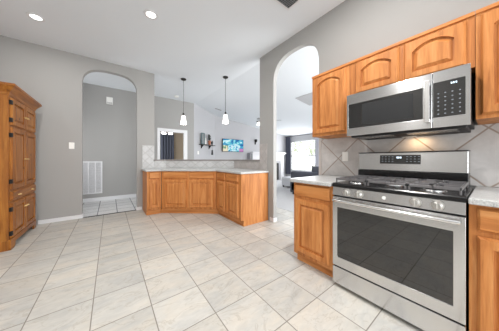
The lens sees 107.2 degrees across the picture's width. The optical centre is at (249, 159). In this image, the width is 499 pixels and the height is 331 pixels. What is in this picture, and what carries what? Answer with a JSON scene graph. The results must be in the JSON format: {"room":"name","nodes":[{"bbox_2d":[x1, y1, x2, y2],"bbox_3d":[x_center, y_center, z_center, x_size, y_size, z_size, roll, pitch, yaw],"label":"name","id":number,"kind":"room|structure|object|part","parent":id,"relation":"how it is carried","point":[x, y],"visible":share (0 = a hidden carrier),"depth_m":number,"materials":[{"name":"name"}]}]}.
{"room":"kitchen","nodes":[
{"label":"kitchen","id":0,"kind":"room"},
{"bbox_2d":[0,35,153,224],"bbox_3d":[-3.232,-0.425,3.586,2.470,3.110,0.120,0,0,-37],"label":"wall","id":1,"kind":"structure","parent":0,"point":[54,78],"depth_m":3.35,"materials":[{"name":"paint"}]},
{"bbox_2d":[69,142,73,148],"bbox_3d":[-3.320,-0.250,3.437,0.075,0.120,0.012,0,0,-37],"label":"light switch","id":2,"kind":"object","parent":1,"relation":"attached to","point":[71,144],"visible":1,"depth_m":3.44,"materials":[{"name":"white plastic"}]},
{"bbox_2d":[38,206,141,223],"bbox_3d":[-3.069,1.096,3.701,1.570,0.068,0.134,0,0,-37],"label":"baseboard","id":3,"kind":"structure","parent":1,"relation":"attached to","point":[137,208],"depth_m":3.36,"materials":[{"name":"white wood"}]},
{"bbox_2d":[83,210,134,217],"bbox_3d":[-2.852,1.127,3.804,0.904,0.006,0.032,0,0,-37],"label":"trim","id":4,"kind":"structure","parent":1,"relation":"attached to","point":[131,210],"depth_m":3.74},
{"bbox_2d":[142,145,153,168],"bbox_3d":[-2.308,-0.049,4.204,0.240,0.523,0.010,0,0,-37],"label":"backsplash","id":5,"kind":"structure","parent":1,"relation":"attached to","point":[147,151],"depth_m":4.19,"materials":[{"name":"tile"}]},
{"bbox_2d":[83,83,193,198],"bbox_3d":[-3.610,-0.425,5.370,4.020,3.110,0.120,0,0,-37],"label":"wall","id":6,"kind":"structure","parent":0,"point":[109,131],"depth_m":5.23,"materials":[{"name":"paint"}]},
{"bbox_2d":[83,161,101,194],"bbox_3d":[-4.162,0.490,4.865,0.430,0.860,0.015,0,0,-37],"label":"air vent","id":7,"kind":"object","parent":6,"relation":"in","point":[92,170],"visible":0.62,"depth_m":4.87,"materials":[{"name":"white metal"}]},
{"bbox_2d":[83,194,135,202],"bbox_3d":[-3.994,1.080,4.995,2.715,0.100,0.014,0,0,-37],"label":"baseboard","id":8,"kind":"structure","parent":6,"relation":"attached to","point":[128,195],"depth_m":5.07,"materials":[{"name":"white wood"}]},
{"bbox_2d":[106,97,112,104],"bbox_3d":[-3.857,-1.605,5.075,0.140,0.190,0.052,0,0,-37],"label":"door chime","id":9,"kind":"object","parent":6,"relation":"attached to","point":[109,100],"visible":1,"depth_m":5.05,"materials":[{"name":"white plastic"}]},
{"bbox_2d":[157,128,186,158],"bbox_3d":[-2.533,0.070,6.096,0.945,2.120,0.020,0,0,-37],"label":"trim","id":10,"kind":"structure","parent":6,"relation":"attached to","point":[158,129],"depth_m":6.04,"materials":[{"name":"white wood"}]},
{"bbox_2d":[160,132,182,158],"bbox_3d":[-3.985,-0.120,8.584,2.200,2.500,0.100,0,0,-37],"label":"wall","id":11,"kind":"structure","parent":0,"point":[178,137],"depth_m":8.93,"materials":[{"name":"beige paint"}]},
{"bbox_2d":[160,133,173,158],"bbox_3d":[-3.806,-0.060,8.514,0.600,2.280,0.101,0,0,-37],"label":"curtain","id":12,"kind":"object","parent":11,"relation":"hanging from","point":[166,140],"visible":0.44,"depth_m":8.50,"materials":[{"name":"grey fabric"}]},
{"bbox_2d":[0,0,344,103],"bbox_3d":[-1.792,-2.030,3.033,4.100,0.100,13.000,0,0,-37],"label":"ceiling","id":13,"kind":"structure","parent":0,"point":[201,42],"depth_m":2.90,"materials":[{"name":"paint"}]},
{"bbox_2d":[26,12,45,21],"bbox_3d":[-2.976,-1.976,2.566,0.180,0.007,0.180,0,0,-37],"label":"recessed light","id":14,"kind":"object","parent":13,"relation":"in","point":[34,16],"visible":1,"depth_m":2.55,"materials":[{"name":"white"}]},
{"bbox_2d":[30,14,41,19],"bbox_3d":[-2.976,-1.978,2.566,0.120,0.003,0.120,0,0,-37],"label":"diffuser","id":15,"kind":"object","parent":14,"relation":"attached to","point":[34,16],"depth_m":2.56,"materials":[{"name":"white plastic"}]},
{"bbox_2d":[143,9,157,19],"bbox_3d":[-1.349,-1.976,2.522,0.180,0.007,0.180,0,0,-37],"label":"recessed light","id":16,"kind":"object","parent":13,"relation":"in","point":[148,13],"visible":1,"depth_m":2.52,"materials":[{"name":"white"}]},
{"bbox_2d":[146,12,155,17],"bbox_3d":[-1.349,-1.978,2.522,0.120,0.003,0.120,0,0,-37],"label":"diffuser","id":17,"kind":"object","parent":16,"relation":"attached to","point":[148,14],"depth_m":2.52,"materials":[{"name":"white plastic"}]},
{"bbox_2d":[180,78,186,124],"bbox_3d":[-1.633,-1.422,4.554,0.150,1.114,0.150,0,0,-37],"label":"pendant light","id":18,"kind":"object","parent":13,"relation":"hanging from","point":[183,118],"visible":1,"depth_m":4.54,"materials":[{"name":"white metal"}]},
{"bbox_3d":[-1.633,-0.970,4.554,0.150,0.210,0.150,0,0,-37],"label":"lamp shade","id":19,"kind":"part","parent":18,"relation":"part of","materials":[{"name":"white glass"}]},
{"bbox_3d":[-1.633,-1.535,4.554,0.008,0.830,0.008,0,0,-15],"label":"rod","id":20,"kind":"part","parent":18,"relation":"part of","materials":[{"name":"black metal"}]},
{"bbox_2d":[222,76,227,123],"bbox_3d":[-0.579,-1.422,4.443,0.150,1.114,0.150,0,0,-37],"label":"pendant light","id":21,"kind":"object","parent":13,"relation":"hanging from","point":[225,117],"visible":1,"depth_m":4.42,"materials":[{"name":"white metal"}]},
{"bbox_3d":[-0.579,-0.970,4.443,0.150,0.210,0.150,0,0,-37],"label":"lamp shade","id":22,"kind":"part","parent":21,"relation":"part of","materials":[{"name":"white glass"}]},
{"bbox_3d":[-0.579,-1.535,4.443,0.008,0.830,0.008,0,0,-15],"label":"rod","id":23,"kind":"part","parent":21,"relation":"part of","materials":[{"name":"black metal"}]},
{"bbox_2d":[274,0,299,9],"bbox_3d":[0.481,-1.974,2.207,0.340,0.009,0.340,0,0,-37],"label":"ceiling vent","id":24,"kind":"object","parent":13,"relation":"in","point":[287,4],"visible":1,"depth_m":2.33,"materials":[{"name":"white metal"}]},
{"bbox_2d":[194,103,214,158],"bbox_3d":[-1.770,-0.425,7.189,0.120,3.110,1.363,0,0,22],"label":"wall","id":25,"kind":"structure","parent":0,"point":[204,121],"depth_m":7.05,"materials":[{"name":"paint"}]},
{"bbox_3d":[-1.629,-0.473,7.165,0.159,0.165,0.880,0,0,22],"label":"wall shelf","id":26,"kind":"object","parent":25,"relation":"attached to","visible":0},
{"bbox_2d":[201,133,204,143],"bbox_3d":[-1.732,-0.766,6.884,0.020,0.420,0.200,0,0,22],"label":"picture frame","id":27,"kind":"object","parent":26,"relation":"on","point":[202,134],"visible":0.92,"depth_m":6.86,"materials":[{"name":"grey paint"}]},
{"bbox_2d":[161,168,253,206],"bbox_3d":[-0.924,0.588,4.278,2.658,1.085,0.679,0,0,16],"label":"wall","id":28,"kind":"structure","parent":0,"point":[239,168],"depth_m":4.37,"materials":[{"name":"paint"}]},
{"bbox_2d":[154,161,233,167],"bbox_3d":[-1.286,0.128,4.384,1.856,0.171,0.153,0,0,-2],"label":"backsplash","id":29,"kind":"structure","parent":28,"relation":"attached to","point":[157,164],"depth_m":4.38,"materials":[{"name":"tile"}]},
{"bbox_2d":[154,159,259,160],"bbox_3d":[-0.941,0.026,4.296,2.720,0.032,0.747,0,0,15],"label":"bar ledge","id":30,"kind":"object","parent":28,"relation":"on","point":[154,159],"visible":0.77,"depth_m":4.35,"materials":[{"name":"beige stone"}]},
{"bbox_2d":[234,144,266,169],"bbox_3d":[-0.016,-0.038,3.893,0.010,0.503,1.139,0,0,-37],"label":"backsplash","id":31,"kind":"structure","parent":28,"relation":"attached to","point":[262,164],"depth_m":3.63,"materials":[{"name":"tile"}]},
{"bbox_2d":[0,180,423,330],"bbox_3d":[0.541,1.178,4.797,9.950,0.104,13.000,0,0,-37],"label":"floor","id":32,"kind":"structure","parent":0,"point":[135,270],"depth_m":1.73,"materials":[{"name":"tile"}]},
{"bbox_2d":[0,81,41,251],"bbox_3d":[-3.437,0.102,2.529,0.568,2.055,1.116,0,0,-37],"label":"hutch","id":33,"kind":"object","parent":32,"relation":"on","point":[18,108],"visible":1,"depth_m":2.41,"materials":[{"name":"brown wood"}]},
{"bbox_3d":[-3.119,0.772,2.485,0.022,0.445,0.446,0,0,-37],"label":"door","id":34,"kind":"part","parent":33,"relation":"part of","materials":[{"name":"brown wood"}]},
{"bbox_3d":[-3.119,-0.010,2.485,0.022,0.790,0.446,0,0,-37],"label":"door","id":35,"kind":"part","parent":33,"relation":"part of","materials":[{"name":"brown wood"}]},
{"bbox_3d":[-3.119,-0.598,2.485,0.022,0.345,0.446,0,0,-37],"label":"door","id":36,"kind":"part","parent":33,"relation":"part of","materials":[{"name":"brown wood"}]},
{"bbox_3d":[-3.437,-0.858,2.529,0.568,0.135,1.116,0,0,-37],"label":"crown moulding","id":37,"kind":"part","parent":33,"relation":"part of","materials":[{"name":"brown wood"}]},
{"bbox_3d":[-3.255,0.468,2.666,0.024,0.115,0.900,0,0,-37],"label":"drawer","id":38,"kind":"part","parent":33,"relation":"part of","materials":[{"name":"brown wood"}]},
{"bbox_3d":[-3.393,0.772,2.847,0.022,0.445,0.446,0,0,-37],"label":"door","id":39,"kind":"part","parent":33,"relation":"part of","materials":[{"name":"brown wood"}]},
{"bbox_3d":[-3.393,-0.598,2.847,0.022,0.345,0.446,0,0,-37],"label":"door","id":40,"kind":"part","parent":33,"relation":"part of","materials":[{"name":"brown wood"}]},
{"bbox_3d":[-3.393,-0.010,2.847,0.022,0.790,0.446,0,0,-37],"label":"door","id":41,"kind":"part","parent":33,"relation":"part of","materials":[{"name":"brown wood"}]},
{"bbox_2d":[143,171,160,214],"bbox_3d":[-2.106,0.691,3.959,0.262,0.878,0.624,0,0,-37],"label":"base cabinet","id":42,"kind":"object","parent":32,"relation":"on","point":[151,180],"visible":0.93,"depth_m":3.73,"materials":[{"name":"brown wood"}]},
{"bbox_3d":[-1.921,0.332,3.723,0.200,0.127,0.024,0,0,-37],"label":"drawer","id":43,"kind":"part","parent":42,"relation":"part of","materials":[{"name":"brown wood"}]},
{"bbox_3d":[-1.921,0.710,3.723,0.200,0.570,0.024,0,0,-37],"label":"door","id":44,"kind":"part","parent":42,"relation":"part of","materials":[{"name":"brown wood"}]},
{"bbox_2d":[161,171,218,213],"bbox_3d":[-1.242,0.691,4.052,1.229,0.878,0.584,0,0,3],"label":"base cabinet","id":45,"kind":"object","parent":32,"relation":"on","point":[182,191],"visible":0.91,"depth_m":3.77,"materials":[{"name":"brown wood"}]},
{"bbox_3d":[-1.527,0.332,3.785,0.495,0.127,0.024,0,0,3],"label":"drawer","id":46,"kind":"part","parent":45,"relation":"part of","materials":[{"name":"brown wood"}]},
{"bbox_3d":[-1.527,0.710,3.785,0.495,0.570,0.024,0,0,3],"label":"door","id":47,"kind":"part","parent":45,"relation":"part of","materials":[{"name":"brown wood"}]},
{"bbox_3d":[-0.980,0.332,3.758,0.510,0.127,0.024,0,0,3],"label":"drawer","id":48,"kind":"part","parent":45,"relation":"part of","materials":[{"name":"brown wood"}]},
{"bbox_3d":[-0.980,0.710,3.758,0.510,0.570,0.024,0,0,3],"label":"door","id":49,"kind":"part","parent":45,"relation":"part of","materials":[{"name":"brown wood"}]},
{"bbox_2d":[141,168,268,173],"bbox_3d":[-0.982,0.232,3.903,2.860,0.036,1.194,0,0,18],"label":"countertop","id":50,"kind":"structure","parent":45,"relation":"on","point":[226,170],"depth_m":3.76,"materials":[{"name":"white stone"}]},
{"bbox_2d":[217,172,267,226],"bbox_3d":[-0.171,0.691,3.572,0.624,0.878,0.886,0,0,-37],"label":"base cabinet","id":51,"kind":"object","parent":32,"relation":"on","point":[242,199],"visible":0.98,"depth_m":3.24,"materials":[{"name":"brown wood"}]},
{"bbox_3d":[-0.560,0.332,3.589,0.024,0.127,0.330,0,0,-37],"label":"drawer","id":52,"kind":"part","parent":51,"relation":"part of","materials":[{"name":"brown wood"}]},
{"bbox_3d":[-0.560,0.710,3.589,0.024,0.570,0.330,0,0,-37],"label":"door","id":53,"kind":"part","parent":51,"relation":"part of","materials":[{"name":"brown wood"}]},
{"bbox_3d":[-0.311,0.332,3.260,0.024,0.127,0.385,0,0,-37],"label":"drawer","id":54,"kind":"part","parent":51,"relation":"part of","materials":[{"name":"brown wood"}]},
{"bbox_3d":[-0.311,0.710,3.260,0.024,0.570,0.385,0,0,-37],"label":"door","id":55,"kind":"part","parent":51,"relation":"part of","materials":[{"name":"brown wood"}]},
{"bbox_3d":[0.098,0.691,3.232,0.604,0.878,0.020,0,0,-37],"label":"panel","id":56,"kind":"part","parent":51,"relation":"part of","materials":[{"name":"brown wood"}]},
{"bbox_2d":[247,153,252,159],"bbox_3d":[0.019,0.420,8.703,0.170,1.420,0.300,0,0,-37],"label":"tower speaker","id":57,"kind":"object","parent":32,"relation":"on","point":[249,155],"visible":0.38,"depth_m":8.63},
{"bbox_2d":[250,152,285,179],"bbox_3d":[1.012,0.390,9.503,2.320,1.480,0.258,0,0,-37],"label":"fireplace mantel","id":58,"kind":"object","parent":32,"relation":"on","point":[256,155],"visible":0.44,"depth_m":9.97,"materials":[{"name":"stone"}]},
{"bbox_2d":[282,176,290,186],"bbox_3d":[1.875,0.926,7.468,0.900,0.400,0.750,0,0,-37],"label":"ottoman","id":59,"kind":"object","parent":32,"relation":"on","point":[285,180],"visible":0.29,"depth_m":7.31,"materials":[{"name":"fabric"}]},
{"bbox_2d":[290,171,318,193],"bbox_3d":[2.307,0.756,5.412,0.970,0.740,2.050,0,0,-37],"label":"sofa","id":60,"kind":"object","parent":32,"relation":"on","point":[294,174],"visible":0.17,"depth_m":5.70,"materials":[{"name":"black fabric"}]},
{"bbox_2d":[312,166,318,171],"bbox_3d":[2.051,0.390,5.626,0.201,0.349,0.360,0,0,-43],"label":"throw pillow","id":61,"kind":"object","parent":60,"relation":"on","point":[314,168],"visible":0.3,"depth_m":5.60,"materials":[{"name":"grey fabric"}]},
{"bbox_2d":[294,182,333,277],"bbox_3d":[0.900,0.691,2.072,0.724,0.878,0.450,0,0,-37],"label":"base cabinet","id":62,"kind":"object","parent":32,"relation":"on","point":[313,204],"visible":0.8,"depth_m":1.83,"materials":[{"name":"brown wood"}]},
{"bbox_3d":[0.622,0.332,1.859,0.024,0.127,0.395,0,0,-37],"label":"drawer","id":63,"kind":"part","parent":62,"relation":"part of","materials":[{"name":"brown wood"}]},
{"bbox_3d":[0.622,0.710,1.859,0.024,0.570,0.395,0,0,-37],"label":"door","id":64,"kind":"part","parent":62,"relation":"part of","materials":[{"name":"brown wood"}]},
{"bbox_2d":[290,175,345,186],"bbox_3d":[0.877,0.232,2.078,0.751,0.036,0.493,0,0,-37],"label":"countertop","id":65,"kind":"structure","parent":62,"relation":"on","point":[323,180],"depth_m":1.93,"materials":[{"name":"white stone"}]},
{"bbox_2d":[332,150,472,330],"bbox_3d":[1.249,0.531,1.548,0.788,1.198,0.786,0,0,-37],"label":"gas range","id":66,"kind":"object","parent":32,"relation":"on","point":[401,223],"visible":0.99,"depth_m":1.29,"materials":[{"name":"metal"}]},
{"bbox_3d":[0.811,0.282,1.545,0.035,0.060,0.060,0,0,-37],"label":"knob","id":67,"kind":"part","parent":66,"relation":"part of","materials":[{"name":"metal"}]},
{"bbox_3d":[0.868,0.282,1.469,0.035,0.060,0.060,0,0,-37],"label":"knob","id":68,"kind":"part","parent":66,"relation":"part of","materials":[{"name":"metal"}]},
{"bbox_3d":[0.960,0.360,1.328,0.061,0.028,0.749,0,0,-37],"label":"door handle","id":69,"kind":"part","parent":66,"relation":"part of","materials":[{"name":"metal"}]},
{"bbox_3d":[0.993,1.022,1.353,0.028,0.147,0.777,0,0,-37],"label":"storage drawer","id":70,"kind":"part","parent":66,"relation":"part of","materials":[{"name":"metal"}]},
{"bbox_3d":[0.993,0.634,1.353,0.028,0.608,0.777,0,0,-37],"label":"oven door","id":71,"kind":"part","parent":66,"relation":"part of","materials":[{"name":"metal"}]},
{"bbox_3d":[0.992,0.282,1.353,0.030,0.072,0.777,0,0,-37],"label":"control panel","id":72,"kind":"part","parent":66,"relation":"part of","materials":[{"name":"metal"}]},
{"bbox_2d":[332,181,472,201],"bbox_3d":[1.195,0.228,1.506,0.540,0.032,0.785,0,0,-37],"label":"cooktop","id":73,"kind":"object","parent":66,"relation":"in","point":[418,193],"depth_m":1.27,"materials":[{"name":"silver metal"}]},
{"bbox_3d":[1.074,0.282,1.197,0.035,0.060,0.060,0,0,-37],"label":"knob","id":74,"kind":"part","parent":66,"relation":"part of","materials":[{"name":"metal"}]},
{"bbox_3d":[1.478,-0.065,1.734,0.197,0.005,0.765,0,0,-37],"label":"trim","id":75,"kind":"part","parent":66,"relation":"part of","materials":[{"name":"silver metal"}]},
{"bbox_3d":[1.246,0.206,1.241,0.124,0.013,0.124,0,0,-37],"label":"burner","id":76,"kind":"part","parent":66,"relation":"part of","materials":[{"name":"metal"}]},
{"bbox_3d":[1.135,0.282,1.116,0.035,0.060,0.060,0,0,-37],"label":"knob","id":77,"kind":"part","parent":66,"relation":"part of","materials":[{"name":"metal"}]},
{"bbox_2d":[469,204,498,330],"bbox_3d":[1.791,0.691,0.894,0.724,0.878,0.900,0,0,-37],"label":"base cabinet","id":78,"kind":"object","parent":32,"relation":"on","point":[483,220],"visible":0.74,"depth_m":0.99,"materials":[{"name":"brown wood"}]},
{"bbox_2d":[468,186,498,207],"bbox_3d":[1.789,0.232,0.872,0.751,0.036,0.933,0,0,-37],"label":"countertop","id":79,"kind":"structure","parent":78,"relation":"on","point":[481,196],"depth_m":1.02,"materials":[{"name":"white stone"}]},
{"bbox_3d":[1.382,0.332,0.855,0.024,0.127,0.410,0,0,-37],"label":"drawer","id":80,"kind":"part","parent":78,"relation":"part of","materials":[{"name":"brown wood"}]},
{"bbox_3d":[1.382,0.710,0.855,0.024,0.570,0.410,0,0,-37],"label":"door","id":81,"kind":"part","parent":78,"relation":"part of","materials":[{"name":"brown wood"}]},
{"bbox_2d":[215,116,285,176],"bbox_3d":[0.315,-0.359,9.215,4.620,2.978,0.120,0,0,-37],"label":"wall","id":82,"kind":"structure","parent":0,"point":[248,134],"depth_m":8.55,"materials":[{"name":"paint"}]},
{"bbox_2d":[222,138,242,151],"bbox_3d":[-0.746,-0.605,8.273,1.090,0.560,0.101,0,0,-37],"label":"television","id":83,"kind":"object","parent":82,"relation":"attached to","point":[228,145],"visible":1,"depth_m":8.20,"materials":[{"name":"black"}]},
{"bbox_2d":[286,133,314,176],"bbox_3d":[4.589,-0.087,7.295,0.120,2.434,8.100,0,0,-37],"label":"wall window","id":84,"kind":"structure","parent":82,"relation":"in","point":[302,137],"depth_m":9.66,"materials":[{"name":"paint"}]},
{"bbox_2d":[291,139,314,171],"bbox_3d":[2.889,-0.170,9.551,0.070,1.600,1.850,0,0,-37],"label":"window","id":85,"kind":"structure","parent":84,"relation":"attached to","point":[313,139],"depth_m":9.80,"materials":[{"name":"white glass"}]},
{"bbox_3d":[2.712,-1.230,9.549,0.151,0.030,2.160,0,0,-37],"label":"curtain rod","id":86,"kind":"object","parent":84,"relation":"attached to","visible":0},
{"bbox_2d":[286,137,290,173],"bbox_3d":[2.142,-0.190,10.209,0.090,2.040,0.340,0,0,-37],"label":"curtain","id":87,"kind":"object","parent":86,"relation":"hanging from","point":[288,139],"visible":1,"depth_m":10.20,"materials":[{"name":"fabric"}]},
{"bbox_2d":[315,137,318,165],"bbox_3d":[3.270,-0.190,8.717,0.090,2.040,0.360,0,0,-37],"label":"curtain","id":88,"kind":"object","parent":86,"relation":"hanging from","point":[316,139],"visible":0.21,"depth_m":8.79,"materials":[{"name":"fabric"}]},
{"bbox_2d":[196,46,318,135],"bbox_3d":[2.447,-1.663,5.675,5.850,0.834,8.500,0,0,-37],"label":"ceiling","id":89,"kind":"structure","parent":0,"point":[295,74],"depth_m":5.51,"materials":[{"name":"paint"}]},
{"bbox_2d":[295,93,311,105],"bbox_3d":[1.776,-1.705,5.255,0.695,0.097,0.620,0,0,-37],"label":"ceiling hatch","id":90,"kind":"object","parent":89,"relation":"attached to","point":[307,99],"visible":0.51,"depth_m":5.28,"materials":[{"name":"paint"}]},
{"bbox_2d":[260,0,498,219],"bbox_3d":[1.971,-0.425,1.340,0.080,3.110,5.760,0,0,-37],"label":"wall","id":91,"kind":"structure","parent":0,"point":[352,30],"depth_m":2.29,"materials":[{"name":"paint"}]},
{"bbox_2d":[270,217,277,221],"bbox_3d":[0.648,1.096,3.089,0.108,0.068,1.375,0,0,-37],"label":"baseboard","id":92,"kind":"structure","parent":91,"relation":"attached to","point":[271,218],"depth_m":3.33,"materials":[{"name":"white wood"}]},
{"bbox_2d":[319,138,321,174],"bbox_3d":[0.985,-0.037,2.566,0.012,0.525,0.039,0,0,-37],"label":"trim","id":93,"kind":"structure","parent":91,"relation":"attached to","point":[320,139],"depth_m":2.56,"materials":[{"name":"tile"}]},
{"bbox_2d":[312,62,350,138],"bbox_3d":[1.040,-0.643,2.201,0.362,0.742,0.447,0,0,-37],"label":"upper cabinet","id":94,"kind":"object","parent":91,"relation":"attached to","point":[330,88],"visible":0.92,"depth_m":2.08,"materials":[{"name":"brown wood"}]},
{"bbox_3d":[0.910,-1.001,2.103,0.012,0.026,0.447,0,0,-37],"label":"moulding","id":95,"kind":"part","parent":94,"relation":"part of","materials":[{"name":"brown wood"}]},
{"bbox_2d":[342,152,347,160],"bbox_3d":[1.187,-0.032,2.287,0.008,0.115,0.070,0,0,-37],"label":"wall outlet","id":96,"kind":"object","parent":91,"relation":"attached to","point":[344,154],"visible":1,"depth_m":2.28,"materials":[{"name":"white plastic"}]},
{"bbox_2d":[322,123,498,186],"bbox_3d":[1.702,-0.029,1.620,0.010,0.483,2.330,0,0,-37],"label":"backsplash","id":97,"kind":"structure","parent":91,"relation":"attached to","point":[482,142],"depth_m":1.66,"materials":[{"name":"tile"}]},
{"bbox_2d":[349,11,475,94],"bbox_3d":[1.426,-0.823,1.691,0.362,0.382,0.829,0,0,-37],"label":"upper cabinet","id":98,"kind":"object","parent":91,"relation":"attached to","point":[450,44],"visible":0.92,"depth_m":1.48,"materials":[{"name":"brown wood"}]},
{"bbox_3d":[1.184,-0.816,1.730,0.024,0.318,0.358,0,0,-37],"label":"door","id":99,"kind":"part","parent":98,"relation":"part of","materials":[{"name":"brown wood"}]},
{"bbox_2d":[347,63,474,139],"bbox_3d":[1.370,-0.417,1.637,0.515,0.416,0.785,0,0,-37],"label":"microwave oven","id":100,"kind":"object","parent":98,"relation":"attached to","point":[442,102],"visible":1,"depth_m":1.42,"materials":[{"name":"metal"}]},
{"bbox_3d":[1.153,-0.425,1.586,0.023,0.400,0.605,0,0,-37],"label":"door","id":101,"kind":"part","parent":100,"relation":"part of","materials":[{"name":"metal"}]},
{"bbox_3d":[1.284,-0.417,1.334,0.012,0.305,0.032,0,0,-37],"label":"handle","id":102,"kind":"part","parent":100,"relation":"part of","materials":[{"name":"metal"}]},
{"bbox_3d":[1.391,-0.425,1.272,0.023,0.400,0.177,0,0,-37],"label":"control panel","id":103,"kind":"part","parent":100,"relation":"part of","materials":[{"name":"metal"}]},
{"bbox_3d":[1.296,-1.001,1.592,0.012,0.026,0.829,0,0,-37],"label":"moulding","id":104,"kind":"part","parent":98,"relation":"part of","materials":[{"name":"brown wood"}]},
{"bbox_3d":[1.414,-0.816,1.427,0.024,0.318,0.344,0,0,-37],"label":"door","id":105,"kind":"part","parent":98,"relation":"part of","materials":[{"name":"brown wood"}]},
{"bbox_2d":[475,1,498,124],"bbox_3d":[1.940,-0.643,1.011,0.362,0.742,0.872,0,0,-37],"label":"upper cabinet","id":106,"kind":"object","parent":91,"relation":"attached to","point":[487,18],"visible":1,"depth_m":1.21,"materials":[{"name":"brown wood"}]},
{"bbox_3d":[1.810,-1.001,0.912,0.012,0.026,0.872,0,0,-37],"label":"moulding","id":107,"kind":"part","parent":106,"relation":"part of","materials":[{"name":"brown wood"}]},
{"bbox_3d":[1.678,-0.636,1.077,0.024,0.678,0.405,0,0,-37],"label":"door","id":108,"kind":"part","parent":106,"relation":"part of","materials":[{"name":"brown wood"}]},
{"label":"outside","id":109,"kind":"structure","parent":0,"visible":0},
{"bbox_2d":[292,165,314,170],"bbox_3d":[14.738,1.380,20.549,31.700,0.100,35.000,0,0,-37],"label":"ground","id":110,"kind":"structure","parent":109,"point":[294,167],"depth_m":28.98,"materials":[{"name":"white"}]},
{"bbox_2d":[292,142,303,153],"bbox_3d":[4.796,-0.957,21.786,3.142,4.585,3.088,0,0,24],"label":"tree","id":111,"kind":"object","parent":110,"relation":"on","point":[295,144],"visible":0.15,"depth_m":21.38,"materials":[{"name":"green plant"}]},
{"bbox_2d":[304,140,314,157],"bbox_3d":[7.785,-0.731,21.195,3.059,4.136,3.129,0,0,-37],"label":"tree","id":112,"kind":"object","parent":110,"relation":"on","point":[310,144],"visible":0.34,"depth_m":21.14,"materials":[{"name":"green plant"}]}
]}

